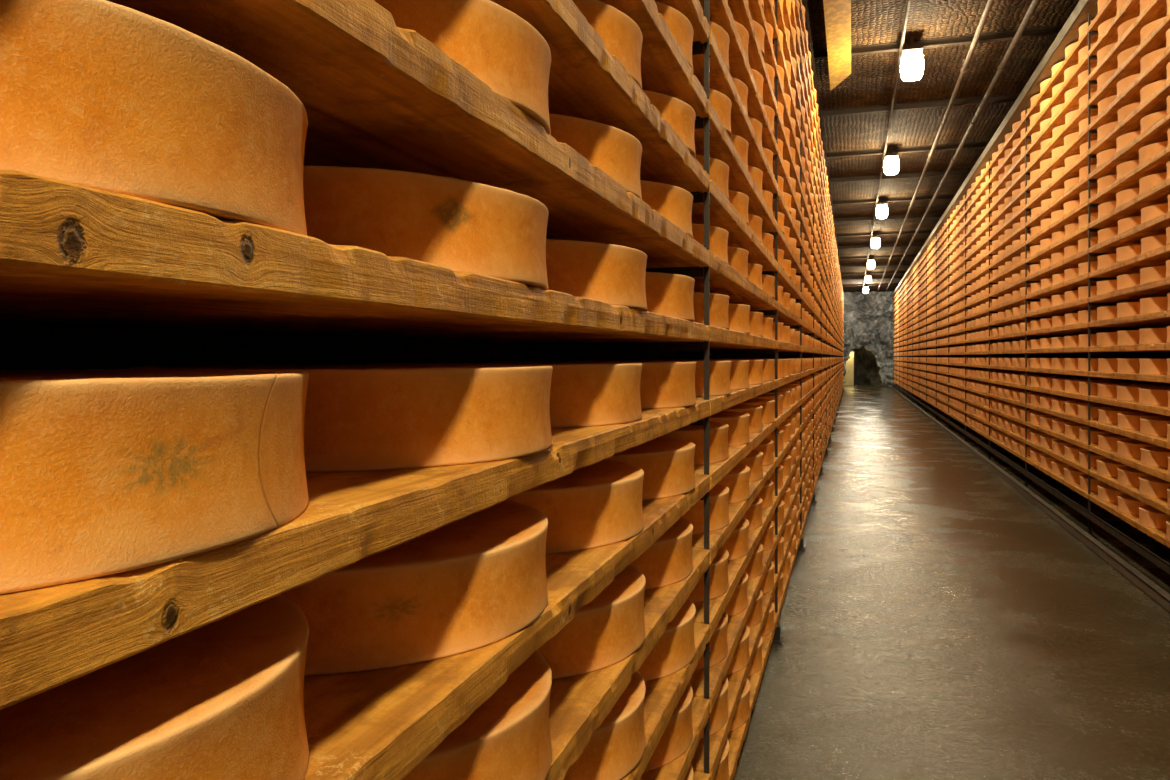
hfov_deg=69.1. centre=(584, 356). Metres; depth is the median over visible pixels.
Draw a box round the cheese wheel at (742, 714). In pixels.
[729,678,749,731]
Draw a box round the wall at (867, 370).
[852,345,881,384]
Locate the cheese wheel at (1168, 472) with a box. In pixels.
[1167,456,1169,473]
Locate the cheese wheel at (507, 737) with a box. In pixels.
[402,650,551,779]
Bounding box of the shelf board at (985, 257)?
[965,252,992,271]
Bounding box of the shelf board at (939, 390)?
[936,388,949,394]
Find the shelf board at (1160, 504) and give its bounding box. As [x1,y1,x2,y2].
[1088,470,1169,514]
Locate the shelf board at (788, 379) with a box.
[774,372,801,387]
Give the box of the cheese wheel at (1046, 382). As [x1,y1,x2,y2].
[1040,377,1087,387]
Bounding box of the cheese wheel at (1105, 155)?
[1096,148,1116,167]
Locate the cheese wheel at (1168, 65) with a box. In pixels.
[1166,62,1169,80]
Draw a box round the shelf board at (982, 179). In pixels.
[965,166,991,201]
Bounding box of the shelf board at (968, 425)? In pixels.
[965,423,990,438]
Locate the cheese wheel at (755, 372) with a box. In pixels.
[666,359,762,384]
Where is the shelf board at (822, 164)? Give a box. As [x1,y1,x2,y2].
[822,164,826,193]
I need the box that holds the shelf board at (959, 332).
[948,329,975,334]
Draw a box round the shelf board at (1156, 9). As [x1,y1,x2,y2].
[1088,0,1166,80]
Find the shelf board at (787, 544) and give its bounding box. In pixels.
[774,503,801,580]
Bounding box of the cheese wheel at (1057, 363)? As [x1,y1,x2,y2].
[1052,358,1064,368]
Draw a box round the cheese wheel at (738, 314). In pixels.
[728,303,749,333]
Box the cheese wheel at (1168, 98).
[1166,95,1169,112]
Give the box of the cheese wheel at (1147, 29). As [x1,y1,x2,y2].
[1140,17,1165,42]
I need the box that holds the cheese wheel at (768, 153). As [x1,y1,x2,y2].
[762,147,772,171]
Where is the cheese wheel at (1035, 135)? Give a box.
[1031,131,1039,143]
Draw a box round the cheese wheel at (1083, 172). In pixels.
[1079,164,1096,180]
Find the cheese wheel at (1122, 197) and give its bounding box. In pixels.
[1116,187,1139,207]
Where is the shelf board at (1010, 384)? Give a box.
[989,379,1024,388]
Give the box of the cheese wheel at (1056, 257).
[1051,252,1063,264]
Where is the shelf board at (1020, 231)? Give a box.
[989,224,1030,253]
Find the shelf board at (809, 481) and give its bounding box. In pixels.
[799,468,813,507]
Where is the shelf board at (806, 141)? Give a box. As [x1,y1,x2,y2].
[802,112,813,173]
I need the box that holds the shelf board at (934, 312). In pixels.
[926,310,935,316]
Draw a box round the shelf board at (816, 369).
[814,366,821,372]
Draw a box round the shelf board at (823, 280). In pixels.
[822,273,826,287]
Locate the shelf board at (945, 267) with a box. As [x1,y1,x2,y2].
[936,263,949,276]
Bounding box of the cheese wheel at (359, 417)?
[129,364,552,471]
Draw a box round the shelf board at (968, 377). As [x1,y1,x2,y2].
[965,376,988,381]
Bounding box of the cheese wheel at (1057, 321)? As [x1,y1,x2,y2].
[1052,316,1064,326]
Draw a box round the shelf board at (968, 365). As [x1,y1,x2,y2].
[965,364,988,367]
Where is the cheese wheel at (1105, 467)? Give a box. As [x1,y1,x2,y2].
[1096,459,1127,477]
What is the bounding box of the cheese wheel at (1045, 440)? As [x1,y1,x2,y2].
[1040,435,1060,447]
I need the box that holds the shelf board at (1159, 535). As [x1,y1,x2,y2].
[1088,494,1169,547]
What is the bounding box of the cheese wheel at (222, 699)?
[0,594,308,779]
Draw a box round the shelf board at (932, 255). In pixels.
[926,249,935,262]
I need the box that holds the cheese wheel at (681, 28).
[655,1,693,72]
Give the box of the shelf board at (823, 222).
[822,210,826,233]
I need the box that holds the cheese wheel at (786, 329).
[783,326,789,342]
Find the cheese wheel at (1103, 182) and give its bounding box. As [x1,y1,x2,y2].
[1097,174,1116,193]
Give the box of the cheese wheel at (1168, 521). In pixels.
[1166,520,1169,540]
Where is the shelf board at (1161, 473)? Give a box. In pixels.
[1088,445,1169,481]
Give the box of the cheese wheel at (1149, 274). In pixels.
[1140,266,1165,283]
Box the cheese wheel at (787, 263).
[784,259,790,278]
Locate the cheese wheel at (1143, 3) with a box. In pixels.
[1140,0,1151,13]
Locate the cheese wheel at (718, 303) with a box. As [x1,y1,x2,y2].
[693,292,728,329]
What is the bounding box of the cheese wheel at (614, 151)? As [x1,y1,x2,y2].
[549,113,641,198]
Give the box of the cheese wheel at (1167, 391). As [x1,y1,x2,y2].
[1167,391,1169,408]
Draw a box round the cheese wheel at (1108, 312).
[1097,306,1116,320]
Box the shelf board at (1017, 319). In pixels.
[989,314,1039,325]
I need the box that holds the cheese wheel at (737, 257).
[727,246,748,279]
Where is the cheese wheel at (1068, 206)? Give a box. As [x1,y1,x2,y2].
[1063,200,1079,215]
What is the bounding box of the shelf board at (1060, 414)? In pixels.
[1025,403,1096,424]
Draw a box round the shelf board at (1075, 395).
[1025,385,1097,400]
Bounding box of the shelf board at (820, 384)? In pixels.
[814,382,821,391]
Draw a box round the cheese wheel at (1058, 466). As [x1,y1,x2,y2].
[1051,460,1071,474]
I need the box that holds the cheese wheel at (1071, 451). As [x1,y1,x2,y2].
[1064,445,1087,460]
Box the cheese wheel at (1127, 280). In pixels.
[1117,273,1140,289]
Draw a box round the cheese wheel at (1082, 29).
[1079,20,1092,38]
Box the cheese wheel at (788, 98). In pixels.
[785,93,790,115]
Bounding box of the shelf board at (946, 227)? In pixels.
[936,224,949,241]
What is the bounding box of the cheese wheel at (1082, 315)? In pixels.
[1078,310,1096,322]
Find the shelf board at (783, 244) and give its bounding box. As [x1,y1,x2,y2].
[773,225,801,272]
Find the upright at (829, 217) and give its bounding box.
[799,217,831,440]
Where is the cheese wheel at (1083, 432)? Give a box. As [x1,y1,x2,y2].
[1079,428,1114,443]
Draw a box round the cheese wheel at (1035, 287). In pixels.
[1031,282,1040,292]
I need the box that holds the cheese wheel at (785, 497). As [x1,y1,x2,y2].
[780,487,789,508]
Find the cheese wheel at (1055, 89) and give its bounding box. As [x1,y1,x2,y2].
[1052,82,1063,97]
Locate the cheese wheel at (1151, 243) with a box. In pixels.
[1141,234,1166,253]
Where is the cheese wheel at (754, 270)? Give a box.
[748,263,762,289]
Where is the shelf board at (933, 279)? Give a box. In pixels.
[926,275,935,285]
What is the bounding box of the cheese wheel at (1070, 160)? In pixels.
[1065,154,1079,169]
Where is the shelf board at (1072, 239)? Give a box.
[1025,224,1097,262]
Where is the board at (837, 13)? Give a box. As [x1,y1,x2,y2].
[823,0,850,89]
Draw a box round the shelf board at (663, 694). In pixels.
[620,623,709,779]
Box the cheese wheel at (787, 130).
[784,127,789,145]
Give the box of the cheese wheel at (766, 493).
[757,480,772,508]
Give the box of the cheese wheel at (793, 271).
[791,268,795,284]
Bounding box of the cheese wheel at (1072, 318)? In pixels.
[1065,313,1077,324]
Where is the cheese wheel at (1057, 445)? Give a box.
[1052,440,1073,453]
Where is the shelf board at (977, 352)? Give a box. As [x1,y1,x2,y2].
[965,351,988,354]
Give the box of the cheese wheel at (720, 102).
[702,86,731,137]
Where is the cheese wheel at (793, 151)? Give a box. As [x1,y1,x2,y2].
[790,147,795,165]
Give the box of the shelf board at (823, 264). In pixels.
[822,257,826,273]
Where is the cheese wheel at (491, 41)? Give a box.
[374,0,550,134]
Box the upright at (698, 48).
[524,0,710,773]
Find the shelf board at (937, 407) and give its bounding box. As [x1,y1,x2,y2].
[936,406,949,414]
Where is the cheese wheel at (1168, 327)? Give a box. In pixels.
[1167,326,1169,342]
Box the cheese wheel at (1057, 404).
[1052,399,1087,411]
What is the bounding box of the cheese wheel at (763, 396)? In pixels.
[754,393,782,414]
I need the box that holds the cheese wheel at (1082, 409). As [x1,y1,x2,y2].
[1078,405,1128,419]
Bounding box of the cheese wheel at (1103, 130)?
[1097,121,1117,141]
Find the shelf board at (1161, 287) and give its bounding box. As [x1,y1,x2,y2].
[1088,277,1169,302]
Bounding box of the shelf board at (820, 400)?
[814,398,821,411]
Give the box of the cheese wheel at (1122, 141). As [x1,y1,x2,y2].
[1116,130,1140,152]
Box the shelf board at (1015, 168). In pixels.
[989,152,1029,196]
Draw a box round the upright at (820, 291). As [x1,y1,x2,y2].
[778,135,823,473]
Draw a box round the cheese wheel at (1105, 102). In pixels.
[1098,95,1116,114]
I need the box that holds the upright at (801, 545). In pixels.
[732,10,805,550]
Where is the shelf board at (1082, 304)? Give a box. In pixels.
[1025,298,1116,316]
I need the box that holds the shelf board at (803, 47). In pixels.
[802,33,813,112]
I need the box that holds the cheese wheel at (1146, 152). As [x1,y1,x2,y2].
[1139,141,1167,164]
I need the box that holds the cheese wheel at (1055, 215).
[1051,210,1063,223]
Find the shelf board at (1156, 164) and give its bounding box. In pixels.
[1088,145,1169,203]
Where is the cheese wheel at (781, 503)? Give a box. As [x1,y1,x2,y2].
[770,500,784,525]
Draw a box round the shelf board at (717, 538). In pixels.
[692,457,777,564]
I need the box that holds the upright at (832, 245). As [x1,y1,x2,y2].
[805,245,833,430]
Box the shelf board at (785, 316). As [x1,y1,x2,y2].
[763,302,801,324]
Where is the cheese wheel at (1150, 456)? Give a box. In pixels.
[1140,447,1169,467]
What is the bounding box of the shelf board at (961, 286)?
[948,282,967,294]
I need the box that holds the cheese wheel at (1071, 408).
[1065,402,1104,414]
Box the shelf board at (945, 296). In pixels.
[936,293,949,302]
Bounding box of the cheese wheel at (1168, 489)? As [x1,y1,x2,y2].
[1167,488,1169,506]
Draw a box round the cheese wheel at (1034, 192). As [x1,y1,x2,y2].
[1030,188,1040,200]
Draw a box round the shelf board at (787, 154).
[774,108,801,193]
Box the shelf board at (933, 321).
[926,319,939,323]
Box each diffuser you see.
[865,276,870,282]
[867,260,874,268]
[871,238,879,247]
[876,205,887,218]
[884,157,898,174]
[900,52,923,80]
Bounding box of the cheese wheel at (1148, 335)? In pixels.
[1139,328,1166,343]
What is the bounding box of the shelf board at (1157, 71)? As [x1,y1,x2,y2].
[1088,46,1169,129]
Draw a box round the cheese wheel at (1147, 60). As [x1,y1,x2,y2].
[1140,47,1165,73]
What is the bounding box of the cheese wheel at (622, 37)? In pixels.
[572,0,642,90]
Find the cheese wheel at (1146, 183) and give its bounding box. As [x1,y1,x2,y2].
[1139,172,1166,194]
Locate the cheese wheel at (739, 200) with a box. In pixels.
[728,190,748,224]
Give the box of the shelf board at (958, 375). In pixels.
[948,373,967,377]
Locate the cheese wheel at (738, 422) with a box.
[709,411,749,445]
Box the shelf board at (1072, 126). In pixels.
[1025,102,1097,172]
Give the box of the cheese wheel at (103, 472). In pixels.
[0,369,308,594]
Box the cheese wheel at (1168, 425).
[1167,423,1169,441]
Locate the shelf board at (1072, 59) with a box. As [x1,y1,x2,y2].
[1025,28,1097,118]
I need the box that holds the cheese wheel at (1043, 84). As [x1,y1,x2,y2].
[1040,78,1050,93]
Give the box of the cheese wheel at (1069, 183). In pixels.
[1064,177,1078,192]
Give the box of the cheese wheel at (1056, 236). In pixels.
[1052,231,1064,243]
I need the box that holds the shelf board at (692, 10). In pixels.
[654,0,709,42]
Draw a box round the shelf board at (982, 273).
[965,266,992,283]
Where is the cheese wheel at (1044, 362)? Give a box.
[1040,358,1051,367]
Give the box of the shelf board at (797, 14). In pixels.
[794,0,801,35]
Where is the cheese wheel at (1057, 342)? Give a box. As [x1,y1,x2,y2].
[1051,337,1064,347]
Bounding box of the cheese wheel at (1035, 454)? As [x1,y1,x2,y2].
[1030,449,1047,462]
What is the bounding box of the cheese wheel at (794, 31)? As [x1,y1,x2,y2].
[792,27,795,46]
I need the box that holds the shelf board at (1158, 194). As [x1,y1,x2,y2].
[1088,178,1169,228]
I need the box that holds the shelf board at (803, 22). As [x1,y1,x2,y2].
[799,8,813,94]
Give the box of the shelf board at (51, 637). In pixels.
[0,400,709,709]
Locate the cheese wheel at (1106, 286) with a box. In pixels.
[1097,279,1116,294]
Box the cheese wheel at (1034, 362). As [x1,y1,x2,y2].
[1030,358,1039,367]
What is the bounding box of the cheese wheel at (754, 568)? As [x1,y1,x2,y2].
[745,543,762,579]
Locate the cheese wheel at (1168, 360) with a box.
[1167,359,1169,375]
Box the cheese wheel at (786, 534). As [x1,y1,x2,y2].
[781,519,790,541]
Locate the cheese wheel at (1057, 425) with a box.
[1052,419,1077,432]
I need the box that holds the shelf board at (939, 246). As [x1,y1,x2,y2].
[936,233,949,249]
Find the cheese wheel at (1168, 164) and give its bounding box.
[1166,161,1169,178]
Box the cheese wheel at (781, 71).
[778,65,783,89]
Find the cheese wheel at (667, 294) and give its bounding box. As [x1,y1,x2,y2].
[645,272,694,321]
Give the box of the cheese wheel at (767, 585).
[760,561,773,593]
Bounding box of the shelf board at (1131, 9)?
[1088,0,1139,55]
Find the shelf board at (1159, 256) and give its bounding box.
[1088,244,1169,277]
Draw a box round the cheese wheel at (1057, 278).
[1052,273,1064,285]
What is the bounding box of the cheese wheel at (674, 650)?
[638,598,695,681]
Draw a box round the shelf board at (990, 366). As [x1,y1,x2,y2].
[989,365,1024,370]
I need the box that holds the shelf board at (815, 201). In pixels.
[814,191,821,225]
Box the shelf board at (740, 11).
[728,0,777,115]
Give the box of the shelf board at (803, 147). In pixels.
[802,138,813,193]
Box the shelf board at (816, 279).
[814,270,821,289]
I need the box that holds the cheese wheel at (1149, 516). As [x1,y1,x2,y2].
[1139,505,1169,529]
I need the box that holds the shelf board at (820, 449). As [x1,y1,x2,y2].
[814,446,821,470]
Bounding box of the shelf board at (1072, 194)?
[1025,175,1097,226]
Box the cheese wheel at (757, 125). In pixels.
[749,117,761,145]
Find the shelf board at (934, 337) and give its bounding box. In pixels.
[926,336,939,339]
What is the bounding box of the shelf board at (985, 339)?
[965,337,1000,342]
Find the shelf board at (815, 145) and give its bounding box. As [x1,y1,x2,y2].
[814,132,821,177]
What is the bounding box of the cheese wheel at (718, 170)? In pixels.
[695,155,728,199]
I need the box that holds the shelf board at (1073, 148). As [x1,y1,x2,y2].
[1025,126,1097,190]
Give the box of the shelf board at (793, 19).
[791,0,801,62]
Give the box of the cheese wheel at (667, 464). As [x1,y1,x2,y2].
[607,437,695,499]
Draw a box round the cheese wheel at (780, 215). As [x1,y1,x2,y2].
[773,211,784,233]
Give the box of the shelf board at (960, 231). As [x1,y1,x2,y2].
[948,223,967,244]
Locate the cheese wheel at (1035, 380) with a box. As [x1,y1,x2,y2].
[1031,376,1080,386]
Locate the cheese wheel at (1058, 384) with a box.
[1052,379,1087,389]
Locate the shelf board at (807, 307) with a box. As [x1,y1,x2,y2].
[799,294,813,312]
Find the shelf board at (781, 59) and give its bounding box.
[773,31,801,140]
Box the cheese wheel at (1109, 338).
[1097,332,1117,345]
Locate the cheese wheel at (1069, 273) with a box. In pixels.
[1064,268,1078,280]
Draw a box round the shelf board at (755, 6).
[748,0,777,76]
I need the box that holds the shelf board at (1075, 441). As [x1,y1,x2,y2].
[1025,421,1097,449]
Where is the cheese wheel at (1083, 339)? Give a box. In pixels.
[1079,334,1096,346]
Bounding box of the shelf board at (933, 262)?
[926,258,935,269]
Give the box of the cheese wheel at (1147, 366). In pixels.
[1139,359,1167,374]
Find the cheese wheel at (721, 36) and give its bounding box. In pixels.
[709,21,729,72]
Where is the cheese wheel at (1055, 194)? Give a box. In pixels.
[1051,188,1064,202]
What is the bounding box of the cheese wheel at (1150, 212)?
[1141,203,1167,223]
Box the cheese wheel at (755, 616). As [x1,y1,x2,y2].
[746,589,762,626]
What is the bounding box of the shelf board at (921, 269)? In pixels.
[919,262,927,271]
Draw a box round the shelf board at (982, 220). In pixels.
[965,209,991,236]
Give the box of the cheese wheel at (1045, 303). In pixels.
[1041,298,1051,308]
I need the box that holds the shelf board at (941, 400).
[936,397,949,404]
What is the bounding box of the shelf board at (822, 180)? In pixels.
[822,180,826,207]
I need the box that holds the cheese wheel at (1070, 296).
[1065,290,1078,302]
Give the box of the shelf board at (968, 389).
[965,387,991,396]
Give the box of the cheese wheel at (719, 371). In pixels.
[581,360,730,395]
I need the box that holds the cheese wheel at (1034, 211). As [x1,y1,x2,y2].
[1031,207,1040,217]
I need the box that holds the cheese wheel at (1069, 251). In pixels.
[1064,245,1077,258]
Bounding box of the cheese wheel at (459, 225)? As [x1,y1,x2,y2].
[303,165,548,289]
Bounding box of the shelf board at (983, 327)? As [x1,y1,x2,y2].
[965,323,998,330]
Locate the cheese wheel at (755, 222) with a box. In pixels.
[748,214,762,242]
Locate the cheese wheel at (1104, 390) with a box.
[1098,384,1169,397]
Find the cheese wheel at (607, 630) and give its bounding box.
[537,564,645,679]
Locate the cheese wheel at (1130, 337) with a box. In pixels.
[1117,330,1139,344]
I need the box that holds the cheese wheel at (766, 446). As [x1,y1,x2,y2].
[753,439,773,465]
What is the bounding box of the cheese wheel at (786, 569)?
[781,551,790,575]
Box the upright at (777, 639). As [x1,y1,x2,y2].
[676,0,783,644]
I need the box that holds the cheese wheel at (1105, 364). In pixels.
[1098,358,1161,371]
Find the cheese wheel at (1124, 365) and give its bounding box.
[1117,359,1139,372]
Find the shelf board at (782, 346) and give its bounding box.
[778,341,801,351]
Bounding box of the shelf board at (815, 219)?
[814,211,821,241]
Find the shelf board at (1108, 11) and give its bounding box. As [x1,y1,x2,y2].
[1088,0,1116,31]
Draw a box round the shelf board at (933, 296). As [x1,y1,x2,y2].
[926,292,935,300]
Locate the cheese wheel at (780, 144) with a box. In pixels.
[778,139,782,158]
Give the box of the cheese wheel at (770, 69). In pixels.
[765,63,774,93]
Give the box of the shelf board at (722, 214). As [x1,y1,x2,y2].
[692,180,777,270]
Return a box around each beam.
[802,0,843,293]
[892,0,1097,296]
[893,384,1169,574]
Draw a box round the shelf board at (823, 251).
[822,242,826,260]
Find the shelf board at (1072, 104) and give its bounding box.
[1025,77,1096,154]
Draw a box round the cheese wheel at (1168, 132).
[1167,129,1169,145]
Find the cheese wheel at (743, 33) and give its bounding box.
[735,21,748,60]
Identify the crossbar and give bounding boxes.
[814,25,1058,59]
[821,94,1015,116]
[826,141,985,157]
[830,169,968,182]
[832,194,952,204]
[835,213,941,221]
[837,230,930,236]
[838,243,922,248]
[839,254,915,258]
[840,263,910,266]
[841,271,905,274]
[842,276,901,279]
[843,283,897,285]
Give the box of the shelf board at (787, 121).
[774,70,801,167]
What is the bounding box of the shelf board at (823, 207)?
[822,195,826,220]
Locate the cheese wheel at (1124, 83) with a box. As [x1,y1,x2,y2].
[1117,73,1139,96]
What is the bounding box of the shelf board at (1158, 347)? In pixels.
[1088,343,1169,351]
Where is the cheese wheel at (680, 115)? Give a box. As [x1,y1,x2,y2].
[643,90,695,157]
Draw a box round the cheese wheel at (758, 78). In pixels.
[750,68,763,102]
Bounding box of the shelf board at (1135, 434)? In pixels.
[1088,420,1169,448]
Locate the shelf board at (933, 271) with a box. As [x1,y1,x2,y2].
[926,266,937,277]
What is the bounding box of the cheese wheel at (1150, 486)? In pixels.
[1139,476,1169,499]
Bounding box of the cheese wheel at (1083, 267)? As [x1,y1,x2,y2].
[1078,261,1097,275]
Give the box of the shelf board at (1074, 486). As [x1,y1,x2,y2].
[1025,458,1097,498]
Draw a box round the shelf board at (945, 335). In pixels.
[936,333,955,337]
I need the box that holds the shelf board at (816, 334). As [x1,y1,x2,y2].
[811,329,821,337]
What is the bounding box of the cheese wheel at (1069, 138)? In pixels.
[1064,132,1078,148]
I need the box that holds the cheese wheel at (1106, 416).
[1098,408,1149,424]
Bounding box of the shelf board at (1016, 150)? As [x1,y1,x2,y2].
[989,134,1030,182]
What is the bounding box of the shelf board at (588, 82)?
[490,0,709,191]
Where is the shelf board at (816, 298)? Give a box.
[812,290,821,305]
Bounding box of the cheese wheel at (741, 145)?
[731,134,748,168]
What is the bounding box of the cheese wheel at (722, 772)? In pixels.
[713,737,729,779]
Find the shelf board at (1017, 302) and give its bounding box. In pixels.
[989,296,1036,310]
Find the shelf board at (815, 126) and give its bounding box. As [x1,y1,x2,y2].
[814,113,821,161]
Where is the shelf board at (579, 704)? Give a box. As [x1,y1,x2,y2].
[545,548,709,779]
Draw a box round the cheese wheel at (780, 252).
[773,248,783,269]
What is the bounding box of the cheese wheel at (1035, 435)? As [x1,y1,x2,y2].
[1031,431,1047,442]
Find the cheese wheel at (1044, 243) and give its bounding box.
[1040,238,1051,250]
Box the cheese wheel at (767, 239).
[762,232,773,256]
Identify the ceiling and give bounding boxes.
[807,0,1078,292]
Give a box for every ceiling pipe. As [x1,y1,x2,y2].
[862,0,910,289]
[878,0,993,289]
[886,0,1039,290]
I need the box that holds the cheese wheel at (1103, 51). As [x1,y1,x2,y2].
[1097,43,1115,64]
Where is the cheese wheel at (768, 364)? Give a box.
[677,359,773,380]
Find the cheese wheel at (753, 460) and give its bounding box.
[738,450,762,481]
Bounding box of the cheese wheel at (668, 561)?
[630,517,692,589]
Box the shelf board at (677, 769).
[641,697,709,779]
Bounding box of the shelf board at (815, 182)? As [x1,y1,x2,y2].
[814,171,821,209]
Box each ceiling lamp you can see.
[863,283,867,292]
[865,271,870,282]
[867,255,874,268]
[871,231,879,247]
[876,197,887,218]
[884,146,898,174]
[900,35,923,80]
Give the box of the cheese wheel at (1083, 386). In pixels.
[1079,381,1143,394]
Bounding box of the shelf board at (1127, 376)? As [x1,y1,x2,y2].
[1088,371,1169,382]
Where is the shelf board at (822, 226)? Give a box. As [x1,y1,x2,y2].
[822,226,826,247]
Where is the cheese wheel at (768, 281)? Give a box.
[762,274,774,298]
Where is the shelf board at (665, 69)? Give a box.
[599,0,709,117]
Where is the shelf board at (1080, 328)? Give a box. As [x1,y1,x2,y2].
[1025,322,1123,334]
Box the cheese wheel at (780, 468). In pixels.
[768,465,782,488]
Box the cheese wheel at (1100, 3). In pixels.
[1097,0,1106,12]
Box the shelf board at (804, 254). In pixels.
[802,242,813,273]
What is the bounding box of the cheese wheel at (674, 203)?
[640,180,692,238]
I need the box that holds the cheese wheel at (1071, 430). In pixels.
[1065,423,1087,437]
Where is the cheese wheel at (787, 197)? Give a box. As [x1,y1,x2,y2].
[783,192,791,213]
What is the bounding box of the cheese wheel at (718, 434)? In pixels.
[660,421,728,464]
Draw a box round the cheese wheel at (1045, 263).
[1040,258,1050,269]
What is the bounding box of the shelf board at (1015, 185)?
[989,170,1029,211]
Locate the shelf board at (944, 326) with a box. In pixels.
[936,323,952,328]
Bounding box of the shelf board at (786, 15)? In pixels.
[783,0,801,88]
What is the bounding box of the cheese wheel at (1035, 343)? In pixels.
[1031,339,1039,348]
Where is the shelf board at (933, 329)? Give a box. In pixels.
[926,327,938,331]
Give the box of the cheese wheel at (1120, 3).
[1116,0,1127,13]
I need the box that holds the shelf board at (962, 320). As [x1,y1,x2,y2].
[948,317,969,324]
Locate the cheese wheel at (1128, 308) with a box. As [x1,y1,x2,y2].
[1117,302,1139,317]
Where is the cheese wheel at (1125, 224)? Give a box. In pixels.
[1118,216,1140,233]
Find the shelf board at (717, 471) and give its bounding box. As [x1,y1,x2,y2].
[694,418,777,489]
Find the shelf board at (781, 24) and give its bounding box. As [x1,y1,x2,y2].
[774,0,801,114]
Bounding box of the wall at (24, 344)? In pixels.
[0,319,822,368]
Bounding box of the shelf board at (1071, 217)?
[1025,200,1097,244]
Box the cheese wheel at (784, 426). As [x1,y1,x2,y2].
[778,422,790,442]
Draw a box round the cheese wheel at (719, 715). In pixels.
[700,675,728,738]
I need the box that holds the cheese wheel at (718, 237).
[692,223,727,263]
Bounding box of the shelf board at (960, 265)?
[948,258,966,274]
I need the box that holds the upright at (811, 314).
[761,80,816,502]
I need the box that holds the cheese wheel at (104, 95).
[0,0,307,235]
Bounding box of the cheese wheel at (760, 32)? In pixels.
[752,20,764,57]
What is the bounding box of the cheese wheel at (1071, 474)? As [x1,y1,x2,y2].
[1064,467,1085,482]
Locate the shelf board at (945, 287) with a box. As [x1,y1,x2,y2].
[936,283,949,293]
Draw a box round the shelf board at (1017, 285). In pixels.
[989,278,1031,296]
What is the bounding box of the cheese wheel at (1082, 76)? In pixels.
[1078,67,1095,87]
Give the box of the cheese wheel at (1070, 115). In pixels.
[1065,109,1078,124]
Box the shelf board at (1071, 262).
[1025,249,1097,280]
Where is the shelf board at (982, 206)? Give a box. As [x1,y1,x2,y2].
[965,195,992,224]
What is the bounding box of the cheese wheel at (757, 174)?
[748,165,762,195]
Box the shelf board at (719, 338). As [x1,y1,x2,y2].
[531,325,777,348]
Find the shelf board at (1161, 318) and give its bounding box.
[1088,310,1169,326]
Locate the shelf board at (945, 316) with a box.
[936,313,952,319]
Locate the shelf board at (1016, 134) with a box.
[989,116,1029,168]
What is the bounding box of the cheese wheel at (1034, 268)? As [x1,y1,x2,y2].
[1030,264,1040,274]
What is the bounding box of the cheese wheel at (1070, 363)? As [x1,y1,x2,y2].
[1064,358,1077,369]
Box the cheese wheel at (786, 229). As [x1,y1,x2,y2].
[784,226,789,243]
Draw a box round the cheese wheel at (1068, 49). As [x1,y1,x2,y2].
[1065,42,1076,58]
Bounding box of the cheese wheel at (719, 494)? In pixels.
[681,483,728,533]
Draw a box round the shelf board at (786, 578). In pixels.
[772,530,801,619]
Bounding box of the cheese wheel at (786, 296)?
[783,292,789,309]
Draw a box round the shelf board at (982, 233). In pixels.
[965,223,992,248]
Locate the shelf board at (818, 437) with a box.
[814,431,821,450]
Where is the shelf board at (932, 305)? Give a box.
[926,301,935,308]
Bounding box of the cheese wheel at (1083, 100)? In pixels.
[1079,91,1096,109]
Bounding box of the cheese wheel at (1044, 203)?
[1041,198,1051,210]
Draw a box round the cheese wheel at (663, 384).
[489,361,695,408]
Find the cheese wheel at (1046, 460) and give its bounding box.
[1041,455,1057,467]
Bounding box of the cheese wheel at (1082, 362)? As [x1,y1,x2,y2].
[1078,358,1125,370]
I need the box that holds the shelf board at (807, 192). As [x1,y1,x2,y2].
[802,164,813,213]
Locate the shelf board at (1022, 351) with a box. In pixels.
[989,349,1024,353]
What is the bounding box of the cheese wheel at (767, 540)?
[759,520,773,550]
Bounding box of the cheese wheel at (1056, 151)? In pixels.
[1052,146,1063,159]
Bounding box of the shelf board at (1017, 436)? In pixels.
[989,422,1030,442]
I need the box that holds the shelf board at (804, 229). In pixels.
[802,216,813,253]
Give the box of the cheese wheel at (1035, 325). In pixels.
[1030,320,1040,330]
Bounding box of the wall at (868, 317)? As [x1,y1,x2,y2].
[842,291,900,386]
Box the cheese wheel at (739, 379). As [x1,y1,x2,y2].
[674,360,748,388]
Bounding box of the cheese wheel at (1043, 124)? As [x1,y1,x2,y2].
[1040,118,1050,132]
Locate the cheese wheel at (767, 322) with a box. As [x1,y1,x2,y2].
[763,317,772,338]
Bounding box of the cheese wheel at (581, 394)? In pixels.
[370,362,641,427]
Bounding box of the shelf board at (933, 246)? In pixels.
[926,240,937,254]
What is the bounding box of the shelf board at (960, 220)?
[948,212,966,234]
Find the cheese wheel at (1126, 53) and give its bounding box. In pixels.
[1117,45,1138,67]
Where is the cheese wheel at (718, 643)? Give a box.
[694,611,727,671]
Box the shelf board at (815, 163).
[814,151,821,193]
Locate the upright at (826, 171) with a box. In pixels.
[790,171,828,454]
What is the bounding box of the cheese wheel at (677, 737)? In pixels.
[643,682,692,772]
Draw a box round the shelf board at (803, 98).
[802,85,813,153]
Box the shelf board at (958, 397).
[948,393,964,400]
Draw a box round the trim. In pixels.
[851,350,854,384]
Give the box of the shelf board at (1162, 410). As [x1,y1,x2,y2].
[1088,396,1169,415]
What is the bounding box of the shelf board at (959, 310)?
[948,305,968,314]
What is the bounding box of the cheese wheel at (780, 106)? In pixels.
[778,102,783,124]
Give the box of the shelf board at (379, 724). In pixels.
[304,474,709,779]
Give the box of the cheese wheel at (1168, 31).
[1166,29,1169,47]
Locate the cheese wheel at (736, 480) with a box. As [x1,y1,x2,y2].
[718,463,749,503]
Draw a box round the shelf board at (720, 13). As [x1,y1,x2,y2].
[699,0,777,154]
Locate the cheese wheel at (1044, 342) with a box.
[1040,338,1051,348]
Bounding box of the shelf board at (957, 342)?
[948,340,979,344]
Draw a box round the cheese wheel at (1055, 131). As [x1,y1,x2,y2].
[1052,124,1064,138]
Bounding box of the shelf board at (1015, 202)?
[989,188,1029,225]
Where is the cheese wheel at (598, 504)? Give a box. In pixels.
[506,459,643,553]

